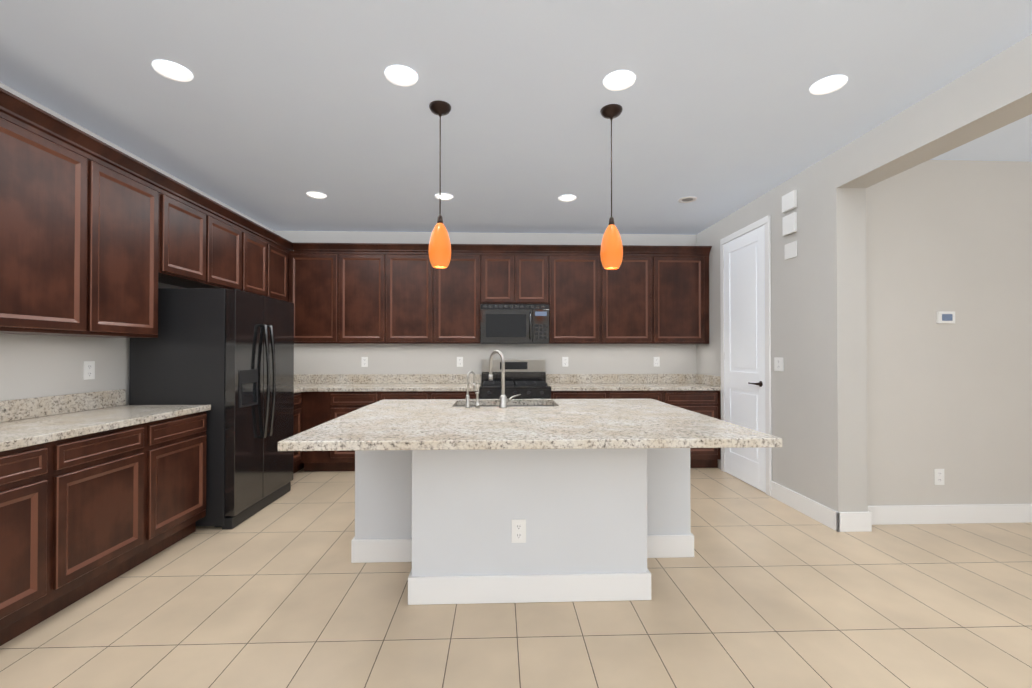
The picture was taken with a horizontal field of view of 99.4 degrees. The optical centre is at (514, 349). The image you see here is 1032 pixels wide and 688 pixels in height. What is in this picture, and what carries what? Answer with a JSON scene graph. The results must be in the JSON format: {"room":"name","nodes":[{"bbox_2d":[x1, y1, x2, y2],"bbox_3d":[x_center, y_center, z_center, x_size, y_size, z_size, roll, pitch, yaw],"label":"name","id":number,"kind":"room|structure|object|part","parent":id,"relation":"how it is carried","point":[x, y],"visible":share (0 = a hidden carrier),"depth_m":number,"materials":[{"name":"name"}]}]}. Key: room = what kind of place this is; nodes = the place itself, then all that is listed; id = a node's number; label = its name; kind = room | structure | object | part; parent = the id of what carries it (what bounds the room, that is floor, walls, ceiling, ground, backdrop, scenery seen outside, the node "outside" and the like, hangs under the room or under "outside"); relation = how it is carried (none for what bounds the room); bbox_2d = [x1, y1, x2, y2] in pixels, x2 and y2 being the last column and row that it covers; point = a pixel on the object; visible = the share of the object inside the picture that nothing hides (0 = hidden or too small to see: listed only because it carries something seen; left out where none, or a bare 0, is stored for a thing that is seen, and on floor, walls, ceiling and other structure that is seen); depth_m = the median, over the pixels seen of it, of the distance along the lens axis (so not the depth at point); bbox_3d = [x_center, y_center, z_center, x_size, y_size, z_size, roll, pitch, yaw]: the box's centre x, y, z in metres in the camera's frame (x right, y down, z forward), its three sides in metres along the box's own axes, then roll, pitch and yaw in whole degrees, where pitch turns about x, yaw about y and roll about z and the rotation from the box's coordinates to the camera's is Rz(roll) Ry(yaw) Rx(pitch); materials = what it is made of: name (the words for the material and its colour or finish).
{"room":"kitchen","nodes":[
{"label":"kitchen","id":0,"kind":"room"},
{"bbox_2d":[0,82,273,404],"bbox_3d":[-2.852,-0.079,1.229,0.200,2.760,8.060,0,0,-2],"label":"wall","id":1,"kind":"structure","parent":0,"point":[33,366],"depth_m":2.72,"materials":[{"name":"paint"}]},
{"bbox_2d":[0,107,95,336],"bbox_3d":[-2.608,-0.608,2.250,0.350,1.044,0.525,0,0,-2],"label":"upper cabinet","id":2,"kind":"object","parent":1,"relation":"attached to","point":[48,181],"depth_m":2.28,"materials":[{"name":"brown wood"}]},
{"bbox_2d":[83,361,94,379],"bbox_3d":[-2.804,0.140,2.890,0.007,0.120,0.075,0,0,-2],"label":"electrical outlet","id":3,"kind":"object","parent":1,"relation":"attached to","point":[88,369],"visible":1,"depth_m":2.88,"materials":[{"name":"white plastic"}]},
{"bbox_2d":[92,155,163,337],"bbox_3d":[-2.626,-0.604,2.780,0.350,1.044,0.536,0,0,-2],"label":"upper cabinet","id":4,"kind":"object","parent":1,"relation":"attached to","point":[98,238],"depth_m":2.79,"materials":[{"name":"brown wood"}]},
{"bbox_2d":[164,187,211,286],"bbox_3d":[-2.644,-0.827,3.290,0.350,0.589,0.481,0,0,-2],"label":"upper cabinet","id":5,"kind":"object","parent":1,"relation":"attached to","point":[187,225],"depth_m":3.34,"materials":[{"name":"brown wood"}]},
{"bbox_2d":[184,211,243,290],"bbox_3d":[-2.660,-0.823,3.775,0.350,0.589,0.490,0,0,-2],"label":"upper cabinet","id":6,"kind":"object","parent":1,"relation":"attached to","point":[227,235],"depth_m":3.81,"materials":[{"name":"brown wood"}]},
{"bbox_2d":[244,227,271,297],"bbox_3d":[-2.676,-0.820,4.240,0.350,0.589,0.440,0,0,-2],"label":"upper cabinet","id":7,"kind":"object","parent":1,"relation":"attached to","point":[257,247],"depth_m":4.29,"materials":[{"name":"brown wood"}]},
{"bbox_2d":[272,239,291,301],"bbox_3d":[-2.691,-0.816,4.671,0.350,0.589,0.422,0,0,-2],"label":"upper cabinet","id":8,"kind":"object","parent":1,"relation":"attached to","point":[280,254],"depth_m":4.74,"materials":[{"name":"brown wood"}]},
{"bbox_2d":[274,231,696,383],"bbox_3d":[-0.304,-0.045,5.423,5.580,2.760,0.150,0,0,-2],"label":"wall","id":9,"kind":"structure","parent":0,"point":[442,358],"depth_m":5.35,"materials":[{"name":"paint"}]},
{"bbox_2d":[289,251,344,343],"bbox_3d":[-2.273,-0.585,5.107,0.554,1.044,0.350,0,0,-2],"label":"upper cabinet","id":10,"kind":"object","parent":9,"relation":"attached to","point":[312,274],"depth_m":4.94,"materials":[{"name":"brown wood"}]},
{"bbox_2d":[337,251,388,343],"bbox_3d":[-1.731,-0.585,5.125,0.532,1.044,0.350,0,0,-2],"label":"upper cabinet","id":11,"kind":"object","parent":9,"relation":"attached to","point":[373,293],"depth_m":4.96,"materials":[{"name":"brown wood"}]},
{"bbox_2d":[361,357,367,366],"bbox_3d":[-1.807,0.154,5.291,0.075,0.120,0.007,0,0,-2],"label":"electrical outlet","id":12,"kind":"object","parent":9,"relation":"attached to","point":[364,361],"visible":1,"depth_m":5.29,"materials":[{"name":"white plastic"}]},
{"bbox_2d":[385,251,436,343],"bbox_3d":[-1.195,-0.585,5.144,0.540,1.044,0.350,0,0,-2],"label":"upper cabinet","id":13,"kind":"object","parent":9,"relation":"attached to","point":[408,274],"depth_m":4.98,"materials":[{"name":"brown wood"}]},
{"bbox_2d":[433,251,480,343],"bbox_3d":[-0.658,-0.585,5.162,0.534,1.044,0.350,0,0,-2],"label":"upper cabinet","id":14,"kind":"object","parent":9,"relation":"attached to","point":[456,287],"depth_m":5.00,"materials":[{"name":"brown wood"}]},
{"bbox_2d":[457,357,462,366],"bbox_3d":[-0.661,0.154,5.330,0.075,0.120,0.007,0,0,-2],"label":"electrical outlet","id":15,"kind":"object","parent":9,"relation":"attached to","point":[459,361],"visible":1,"depth_m":5.33,"materials":[{"name":"white plastic"}]},
{"bbox_2d":[481,251,516,303],"bbox_3d":[-0.195,-0.812,5.180,0.392,0.589,0.350,0,0,-2],"label":"upper cabinet","id":16,"kind":"object","parent":9,"relation":"attached to","point":[498,268],"depth_m":5.01,"materials":[{"name":"brown wood"}]},
{"bbox_2d":[480,304,548,343],"bbox_3d":[0.002,-0.285,5.135,0.777,0.441,0.444,0,0,-2],"label":"microwave","id":17,"kind":"object","parent":16,"relation":"attached to","point":[513,324],"visible":1,"depth_m":4.96,"materials":[{"name":"black metal"}]},
{"bbox_2d":[517,251,548,304],"bbox_3d":[0.196,-0.812,5.193,0.392,0.589,0.350,0,0,-2],"label":"upper cabinet","id":18,"kind":"object","parent":9,"relation":"attached to","point":[532,266],"depth_m":5.03,"materials":[{"name":"brown wood"}]},
{"bbox_2d":[562,357,567,366],"bbox_3d":[0.629,0.154,5.374,0.075,0.120,0.007,0,0,-2],"label":"electrical outlet","id":19,"kind":"object","parent":9,"relation":"attached to","point":[564,361],"visible":1,"depth_m":5.37,"materials":[{"name":"white plastic"}]},
{"bbox_2d":[548,251,600,343],"bbox_3d":[0.693,-0.584,5.208,0.602,1.044,0.350,0,0,-2],"label":"upper cabinet","id":20,"kind":"object","parent":9,"relation":"attached to","point":[574,276],"depth_m":5.04,"materials":[{"name":"brown wood"}]},
{"bbox_2d":[601,251,652,343],"bbox_3d":[1.297,-0.584,5.229,0.606,1.044,0.350,0,0,-2],"label":"upper cabinet","id":21,"kind":"object","parent":9,"relation":"attached to","point":[627,290],"depth_m":5.06,"materials":[{"name":"brown wood"}]},
{"bbox_2d":[654,357,659,366],"bbox_3d":[1.762,0.155,5.413,0.075,0.120,0.007,0,0,-2],"label":"electrical outlet","id":22,"kind":"object","parent":9,"relation":"attached to","point":[656,361],"visible":1,"depth_m":5.41,"materials":[{"name":"white plastic"}]},
{"bbox_2d":[653,251,709,343],"bbox_3d":[1.935,-0.584,5.251,0.672,1.044,0.350,0,0,-2],"label":"upper cabinet","id":23,"kind":"object","parent":9,"relation":"attached to","point":[680,278],"depth_m":5.09,"materials":[{"name":"brown wood"}]},
{"bbox_2d":[0,468,1031,687],"bbox_3d":[1.658,1.353,1.447,9.230,0.100,8.210,0,0,-2],"label":"floor","id":24,"kind":"structure","parent":0,"point":[760,589],"depth_m":2.13,"materials":[{"name":"tile"}]},
{"bbox_2d":[0,440,59,645],"bbox_3d":[-2.465,0.868,1.773,0.605,0.874,0.555,0,0,-2],"label":"base cabinet","id":25,"kind":"object","parent":24,"relation":"on","point":[29,475],"depth_m":1.97,"materials":[{"name":"brown wood"}]},
{"bbox_2d":[0,389,210,451],"bbox_3d":[-2.454,0.352,1.687,0.620,0.154,2.955,0,0,-2],"label":"countertop","id":26,"kind":"structure","parent":25,"relation":"on","point":[25,422],"depth_m":2.52,"materials":[{"name":"stone"}]},
{"bbox_2d":[60,422,151,610],"bbox_3d":[-2.484,0.872,2.327,0.605,0.874,0.555,0,0,-2],"label":"base cabinet","id":27,"kind":"object","parent":24,"relation":"on","point":[82,516],"depth_m":2.34,"materials":[{"name":"brown wood"}]},
{"bbox_2d":[152,411,206,556],"bbox_3d":[-2.503,0.877,2.882,0.605,0.874,0.555,0,0,-2],"label":"base cabinet","id":28,"kind":"object","parent":24,"relation":"on","point":[179,443],"depth_m":2.88,"materials":[{"name":"brown wood"}]},
{"bbox_2d":[129,288,293,528],"bbox_3d":[-2.390,0.440,3.642,0.828,1.759,0.920,0,0,-2],"label":"fridge","id":29,"kind":"object","parent":24,"relation":"on","point":[180,359],"depth_m":3.20,"materials":[{"name":"black metal"}]},
{"bbox_3d":[-2.084,0.393,3.653,0.078,1.655,0.916,0,0,-2],"label":"fridge door","id":30,"kind":"part","parent":29,"relation":"part of","materials":[{"name":"black metal"}]},
{"bbox_3d":[-2.012,0.260,3.586,0.077,0.926,0.115,0,0,-2],"label":"fridge handle","id":31,"kind":"part","parent":29,"relation":"part of","materials":[{"name":"black metal"}]},
{"bbox_2d":[293,392,300,473],"bbox_3d":[-2.554,0.889,4.379,0.604,0.874,0.548,0,0,-2],"label":"base cabinet","id":32,"kind":"object","parent":24,"relation":"on","point":[297,396],"depth_m":4.59,"materials":[{"name":"brown wood"}]},
{"bbox_2d":[294,374,480,392],"bbox_3d":[-1.623,0.376,4.719,2.489,0.154,1.155,0,0,-2],"label":"countertop","id":33,"kind":"structure","parent":32,"relation":"on","point":[367,382],"depth_m":5.25,"materials":[{"name":"stone"}]},
{"bbox_2d":[301,392,332,471],"bbox_3d":[-2.131,0.893,4.972,0.318,0.874,0.605,0,0,-2],"label":"base cabinet","id":34,"kind":"object","parent":24,"relation":"on","point":[312,409],"depth_m":4.69,"materials":[{"name":"brown wood"}]},
{"bbox_2d":[333,391,380,470],"bbox_3d":[-1.716,0.893,4.986,0.513,0.874,0.605,0,0,-2],"label":"base cabinet","id":35,"kind":"object","parent":24,"relation":"on","point":[344,403],"depth_m":4.69,"materials":[{"name":"brown wood"}]},
{"bbox_2d":[381,391,428,399],"bbox_3d":[-1.192,0.894,5.004,0.535,0.874,0.605,0,0,-2],"label":"base cabinet","id":36,"kind":"object","parent":24,"relation":"on","point":[384,394],"depth_m":4.71,"materials":[{"name":"brown wood"}]},
{"bbox_2d":[429,390,479,398],"bbox_3d":[-0.657,0.894,5.022,0.536,0.874,0.605,0,0,-2],"label":"base cabinet","id":37,"kind":"object","parent":24,"relation":"on","point":[432,394],"depth_m":4.73,"materials":[{"name":"brown wood"}]},
{"bbox_2d":[480,359,550,398],"bbox_3d":[0.004,0.726,5.010,0.771,1.209,0.664,0,0,-2],"label":"stove","id":38,"kind":"object","parent":24,"relation":"on","point":[525,378],"visible":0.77,"depth_m":5.26,"materials":[{"name":"black metal"}]},
{"bbox_2d":[351,405,693,604],"bbox_3d":[0.064,0.875,2.860,2.137,0.877,1.196,0,0,-2],"label":"kitchen island","id":39,"kind":"object","parent":24,"relation":"on","point":[603,524],"visible":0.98,"depth_m":2.28,"materials":[{"name":"paint"}]},
{"bbox_2d":[512,519,525,542],"bbox_3d":[0.024,0.944,2.271,0.075,0.120,0.007,0,0,-2],"label":"outlet","id":40,"kind":"object","parent":39,"relation":"attached to","point":[518,530],"visible":1,"depth_m":2.27,"materials":[{"name":"white plastic"}]},
{"bbox_2d":[278,399,781,450],"bbox_3d":[0.060,0.413,2.688,2.163,0.040,1.651,0,0,-2],"label":"island countertop","id":41,"kind":"structure","parent":39,"relation":"on","point":[416,424],"depth_m":2.15,"materials":[{"name":"stone"}]},
{"bbox_2d":[465,371,475,407],"bbox_3d":[-0.300,0.271,2.999,0.069,0.247,0.097,0,0,-2],"label":"tap","id":42,"kind":"object","parent":41,"relation":"on","point":[468,396],"visible":1,"depth_m":2.96,"materials":[{"name":"silver metal"}]},
{"bbox_2d":[475,392,479,406],"bbox_3d":[-0.251,0.342,2.993,0.032,0.104,0.066,0,0,-2],"label":"soap dispenser","id":43,"kind":"object","parent":41,"relation":"on","point":[477,404],"visible":1,"depth_m":2.97,"materials":[{"name":"silver metal"}]},
{"bbox_2d":[489,350,520,407],"bbox_3d":[-0.066,0.200,3.026,0.224,0.390,0.176,0,0,-2],"label":"faucet","id":44,"kind":"object","parent":41,"relation":"on","point":[504,400],"visible":1,"depth_m":2.96,"materials":[{"name":"silver metal"}]},
{"bbox_2d":[551,391,610,398],"bbox_3d":[0.704,0.894,5.069,0.620,0.874,0.606,0,0,-2],"label":"base cabinet","id":45,"kind":"object","parent":24,"relation":"on","point":[554,394],"depth_m":4.78,"materials":[{"name":"brown wood"}]},
{"bbox_2d":[546,374,720,390],"bbox_3d":[1.335,0.379,5.088,1.882,0.154,0.620,0,0,-2],"label":"countertop","id":46,"kind":"structure","parent":45,"relation":"on","point":[629,382],"depth_m":5.34,"materials":[{"name":"stone"}]},
{"bbox_2d":[611,391,666,402],"bbox_3d":[1.321,0.894,5.091,0.615,0.874,0.606,0,0,-2],"label":"base cabinet","id":47,"kind":"object","parent":24,"relation":"on","point":[661,396],"depth_m":4.80,"materials":[{"name":"brown wood"}]},
{"bbox_2d":[667,390,720,467],"bbox_3d":[1.952,0.894,5.112,0.647,0.874,0.606,0,0,-2],"label":"base cabinet","id":48,"kind":"object","parent":24,"relation":"on","point":[707,402],"depth_m":4.82,"materials":[{"name":"brown wood"}]},
{"bbox_2d":[0,0,1031,234],"bbox_3d":[1.658,-1.507,1.469,9.230,0.100,8.210,0,0,-2],"label":"ceiling","id":49,"kind":"structure","parent":0,"point":[271,114],"depth_m":2.49,"materials":[{"name":"paint"}]},
{"bbox_2d":[152,60,192,81],"bbox_3d":[-1.777,-1.446,2.280,0.170,0.006,0.170,0,0,-2],"label":"recessed light","id":50,"kind":"object","parent":49,"relation":"in","point":[172,70],"visible":1,"depth_m":2.28,"materials":[{"name":"white"}]},
{"bbox_2d":[307,192,326,198],"bbox_3d":[-1.838,-1.432,4.076,0.170,0.006,0.170,0,0,-2],"label":"recessed light","id":51,"kind":"object","parent":49,"relation":"in","point":[318,195],"visible":0.98,"depth_m":4.07,"materials":[{"name":"white plastic"}]},
{"bbox_2d":[385,65,417,85],"bbox_3d":[-0.597,-1.446,2.320,0.170,0.006,0.170,0,0,-2],"label":"recessed light","id":52,"kind":"object","parent":49,"relation":"in","point":[399,75],"visible":1,"depth_m":2.32,"materials":[{"name":"white"}]},
{"bbox_2d":[428,100,450,268],"bbox_3d":[-0.441,-0.967,2.609,0.135,0.959,0.135,0,0,-2],"label":"pendant light","id":53,"kind":"object","parent":49,"relation":"hanging from","point":[439,251],"visible":1,"depth_m":2.57,"materials":[{"name":"orange glass"}]},
{"bbox_2d":[435,193,452,199],"bbox_3d":[-0.659,-1.432,4.116,0.170,0.006,0.170,0,0,-2],"label":"recessed light","id":54,"kind":"object","parent":49,"relation":"in","point":[444,196],"visible":0.92,"depth_m":4.11,"materials":[{"name":"white"}]},
{"bbox_2d":[558,195,575,201],"bbox_3d":[0.505,-1.431,4.156,0.170,0.006,0.170,0,0,-2],"label":"recessed light","id":55,"kind":"object","parent":49,"relation":"in","point":[566,198],"visible":1,"depth_m":4.15,"materials":[{"name":"white"}]},
{"bbox_2d":[600,104,622,269],"bbox_3d":[0.588,-0.967,2.644,0.135,0.959,0.135,0,0,-2],"label":"pendant light","id":56,"kind":"object","parent":49,"relation":"hanging from","point":[611,253],"visible":1,"depth_m":2.60,"materials":[{"name":"orange glass"}]},
{"bbox_2d":[603,70,635,90],"bbox_3d":[0.567,-1.446,2.360,0.170,0.006,0.170,0,0,-2],"label":"recessed light","id":57,"kind":"object","parent":49,"relation":"in","point":[619,80],"visible":1,"depth_m":2.35,"materials":[{"name":"white"}]},
{"bbox_2d":[678,196,696,202],"bbox_3d":[1.660,-1.431,4.196,0.170,0.006,0.170,0,0,-2],"label":"recessed light","id":58,"kind":"object","parent":49,"relation":"in","point":[688,199],"visible":0.98,"depth_m":4.19,"materials":[{"name":"grey"}]},
{"bbox_2d":[810,75,847,94],"bbox_3d":[1.721,-1.445,2.400,0.170,0.006,0.170,0,0,-2],"label":"recessed light","id":59,"kind":"object","parent":49,"relation":"in","point":[828,84],"visible":1,"depth_m":2.39,"materials":[{"name":"white"}]},
{"bbox_2d":[696,151,867,511],"bbox_3d":[2.416,-0.054,4.311,0.220,2.760,2.260,0,0,-2],"label":"wall","id":60,"kind":"structure","parent":0,"point":[819,346],"depth_m":3.38,"materials":[{"name":"paint"}]},
{"bbox_2d":[724,225,765,492],"bbox_3d":[2.268,0.089,4.375,0.066,2.459,0.736,0,0,-2],"label":"door","id":61,"kind":"structure","parent":60,"relation":"in","point":[744,309],"depth_m":4.33,"materials":[{"name":"white wood"}]},
{"bbox_3d":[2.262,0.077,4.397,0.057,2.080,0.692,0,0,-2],"label":"door handle","id":62,"kind":"part","parent":61,"relation":"part of","materials":[{"name":"black metal"}]},
{"bbox_2d":[720,215,771,495],"bbox_3d":[2.291,0.058,4.374,0.020,2.534,0.868,0,0,-2],"label":"door frame","id":63,"kind":"structure","parent":60,"relation":"attached to","point":[765,221],"depth_m":3.98,"materials":[{"name":"white wood"}]},
{"bbox_2d":[774,357,783,370],"bbox_3d":[2.318,0.132,3.835,0.007,0.120,0.120,0,0,-2],"label":"light switch","id":64,"kind":"object","parent":60,"relation":"attached to","point":[778,363],"visible":1,"depth_m":3.83,"materials":[{"name":"white plastic"}]},
{"bbox_2d":[782,190,796,212],"bbox_3d":[2.312,-1.239,3.681,0.029,0.140,0.150,0,0,-2],"label":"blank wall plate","id":65,"kind":"object","parent":60,"relation":"attached to","point":[789,201],"visible":1,"depth_m":3.65,"materials":[{"name":"white plastic"}]},
{"bbox_2d":[782,212,796,235],"bbox_3d":[2.315,-1.049,3.680,0.024,0.160,0.150,0,0,-2],"label":"blank wall plate","id":66,"kind":"object","parent":60,"relation":"attached to","point":[789,223],"visible":0.96,"depth_m":3.66,"materials":[{"name":"white plastic"}]},
{"bbox_2d":[785,241,796,259],"bbox_3d":[2.323,-0.829,3.678,0.007,0.130,0.150,0,0,-2],"label":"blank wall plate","id":67,"kind":"object","parent":60,"relation":"attached to","point":[791,250],"visible":1,"depth_m":3.66,"materials":[{"name":"white plastic"}]},
{"bbox_2d":[836,34,1031,187],"bbox_3d":[2.554,-1.331,0.293,0.220,0.270,5.800,0,0,-2],"label":"header beam","id":68,"kind":"structure","parent":0,"point":[994,93],"depth_m":2.43,"materials":[{"name":"paint"}]},
{"bbox_2d":[866,160,1031,505],"bbox_3d":[4.382,-0.061,3.442,3.650,2.760,0.150,0,0,-2],"label":"wall","id":69,"kind":"structure","parent":0,"point":[954,401],"depth_m":3.33,"materials":[{"name":"paint"}]},
{"bbox_2d":[771,481,1031,531],"bbox_3d":[4.183,1.250,3.604,3.736,0.140,0.780,0,0,-2],"label":"baseboard","id":70,"kind":"structure","parent":69,"relation":"attached to","point":[906,514],"depth_m":3.30,"materials":[{"name":"white wood"}]},
{"bbox_2d":[934,469,944,484],"bbox_3d":[3.220,0.967,3.315,0.075,0.120,0.007,0,0,-2],"label":"electrical outlet","id":71,"kind":"object","parent":69,"relation":"attached to","point":[938,476],"visible":1,"depth_m":3.31,"materials":[{"name":"white plastic"}]},
{"bbox_2d":[936,311,954,323],"bbox_3d":[3.273,-0.240,3.320,0.130,0.090,0.019,0,0,-2],"label":"thermostat","id":72,"kind":"object","parent":69,"relation":"attached to","point":[939,317],"visible":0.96,"depth_m":3.31,"materials":[{"name":"white plastic"}]},
{"bbox_2d":[942,314,952,320],"bbox_3d":[3.274,-0.240,3.309,0.080,0.050,0.002,0,0,-2],"label":"screen","id":73,"kind":"object","parent":72,"relation":"attached to","point":[947,317],"visible":1,"depth_m":3.31,"materials":[{"name":"blue"}]}
]}

